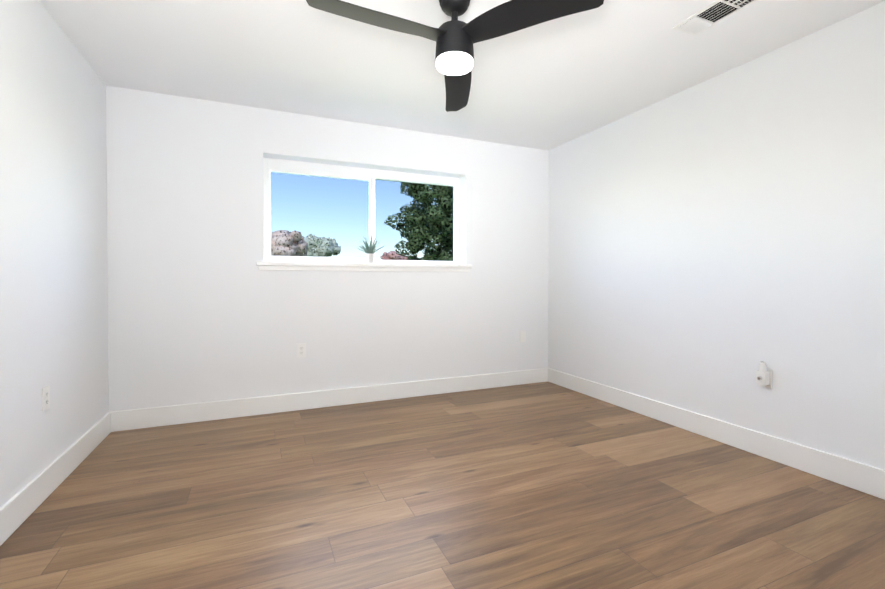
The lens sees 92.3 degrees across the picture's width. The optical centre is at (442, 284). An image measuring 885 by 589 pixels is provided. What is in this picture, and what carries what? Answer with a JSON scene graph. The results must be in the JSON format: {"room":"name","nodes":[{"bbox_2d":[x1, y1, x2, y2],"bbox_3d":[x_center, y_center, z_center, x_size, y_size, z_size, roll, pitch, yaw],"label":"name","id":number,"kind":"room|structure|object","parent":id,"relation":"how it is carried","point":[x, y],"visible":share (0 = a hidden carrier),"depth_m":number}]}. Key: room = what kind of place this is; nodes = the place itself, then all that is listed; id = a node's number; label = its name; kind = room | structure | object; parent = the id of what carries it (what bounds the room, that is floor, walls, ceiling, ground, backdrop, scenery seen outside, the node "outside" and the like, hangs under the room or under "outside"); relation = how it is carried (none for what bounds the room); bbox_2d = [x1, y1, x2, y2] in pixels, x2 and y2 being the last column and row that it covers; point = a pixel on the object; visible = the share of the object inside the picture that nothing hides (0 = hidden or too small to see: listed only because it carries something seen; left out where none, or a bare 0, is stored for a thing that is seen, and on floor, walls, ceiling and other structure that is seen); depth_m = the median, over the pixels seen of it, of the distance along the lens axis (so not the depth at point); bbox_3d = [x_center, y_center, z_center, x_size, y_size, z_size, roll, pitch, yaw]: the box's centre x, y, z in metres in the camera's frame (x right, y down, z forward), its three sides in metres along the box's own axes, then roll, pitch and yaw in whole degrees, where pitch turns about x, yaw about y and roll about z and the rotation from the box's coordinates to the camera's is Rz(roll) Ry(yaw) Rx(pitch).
{"room":"empty bedroom","nodes":[
{"label":"empty bedroom","id":0,"kind":"room"},
{"bbox_2d":[0,0,108,507],"bbox_3d":[-1.596,-0.155,0.927,0.240,2.440,4.890,0,1,-23],"label":"wall","id":1,"kind":"structure","parent":0,"point":[53,258],"depth_m":2.15},
{"bbox_2d":[42,385,49,411],"bbox_3d":[-1.971,0.563,2.115,0.008,0.115,0.070,0,1,-23],"label":"electrical outlet","id":2,"kind":"object","parent":1,"relation":"attached to","point":[46,398],"visible":1,"depth_m":2.10},
{"bbox_2d":[0,412,110,545],"bbox_3d":[-1.476,0.993,0.985,0.015,0.142,4.395,0,1,-23],"label":"baseboard","id":3,"kind":"structure","parent":1,"relation":"attached to","point":[20,507],"depth_m":2.11},
{"bbox_2d":[106,85,548,411],"bbox_3d":[-0.668,-0.191,3.861,3.795,2.440,0.240,0,1,-23],"label":"wall","id":4,"kind":"structure","parent":0,"point":[202,308],"depth_m":3.43},
{"bbox_2d":[297,343,305,357],"bbox_3d":[-1.167,0.543,3.519,0.070,0.115,0.008,0,1,-23],"label":"electrical outlet","id":5,"kind":"object","parent":4,"relation":"attached to","point":[301,350],"visible":1,"depth_m":3.52},
{"bbox_2d":[111,368,547,431],"bbox_3d":[-0.617,0.959,3.758,3.795,0.142,0.015,0,1,-23],"label":"baseboard","id":6,"kind":"structure","parent":4,"relation":"attached to","point":[122,420],"depth_m":3.54},
{"bbox_2d":[256,157,471,267],"bbox_3d":[-0.643,-0.610,3.845,1.910,0.902,0.280,0,1,-23],"label":"window","id":7,"kind":"structure","parent":4,"relation":"attached to","point":[320,214],"depth_m":3.86},
{"bbox_2d":[357,235,383,262],"bbox_3d":[-0.644,-0.317,3.747,0.260,0.250,0.266,0,1,-23],"label":"potted plant","id":8,"kind":"object","parent":7,"relation":"on","point":[369,250],"visible":1,"depth_m":3.72},
{"bbox_2d":[258,266,469,271],"bbox_3d":[-0.600,-0.140,3.752,1.880,0.036,0.016,0,1,-23],"label":"apron","id":9,"kind":"object","parent":4,"relation":"attached to","point":[306,268],"visible":1,"depth_m":3.69},
{"bbox_2d":[520,331,525,341],"bbox_3d":[0.830,0.532,4.383,0.070,0.115,0.008,0,1,-23],"label":"electrical outlet","id":10,"kind":"object","parent":4,"relation":"attached to","point":[522,336],"visible":1,"depth_m":4.38},
{"bbox_2d":[0,381,884,588],"bbox_3d":[0.255,1.105,1.743,4.275,0.100,4.890,0,1,-23],"label":"floor","id":11,"kind":"structure","parent":0,"point":[544,485],"depth_m":2.00},
{"bbox_2d":[39,0,884,150],"bbox_3d":[0.255,-1.435,1.712,4.275,0.100,4.890,0,1,-23],"label":"ceiling","id":12,"kind":"structure","parent":0,"point":[551,84],"depth_m":2.60},
{"bbox_2d":[306,0,603,111],"bbox_3d":[-0.071,-1.210,1.993,1.104,0.357,1.202,0,1,-23],"label":"ceiling fan","id":13,"kind":"object","parent":12,"relation":"hanging from","point":[455,38],"visible":1,"depth_m":1.93},
{"bbox_2d":[672,0,758,35],"bbox_3d":[1.395,-1.384,2.170,0.180,0.013,0.355,0,1,-23],"label":"ceiling vent","id":14,"kind":"object","parent":12,"relation":"in","point":[708,16],"visible":1,"depth_m":2.19},
{"bbox_2d":[548,1,884,469],"bbox_3d":[2.107,-0.175,2.528,0.240,2.440,4.890,0,1,-23],"label":"wall","id":15,"kind":"structure","parent":0,"point":[714,242],"depth_m":2.68},
{"bbox_2d":[548,368,884,499],"bbox_3d":[1.993,0.975,2.485,0.015,0.142,4.395,0,1,-23],"label":"baseboard","id":16,"kind":"structure","parent":15,"relation":"attached to","point":[864,478],"depth_m":2.67},
{"bbox_2d":[756,362,771,388],"bbox_3d":[1.929,0.543,2.566,0.064,0.158,0.070,0,1,-23],"label":"electrical outlet","id":17,"kind":"object","parent":15,"relation":"attached to","point":[763,376],"visible":1,"depth_m":2.55}
]}

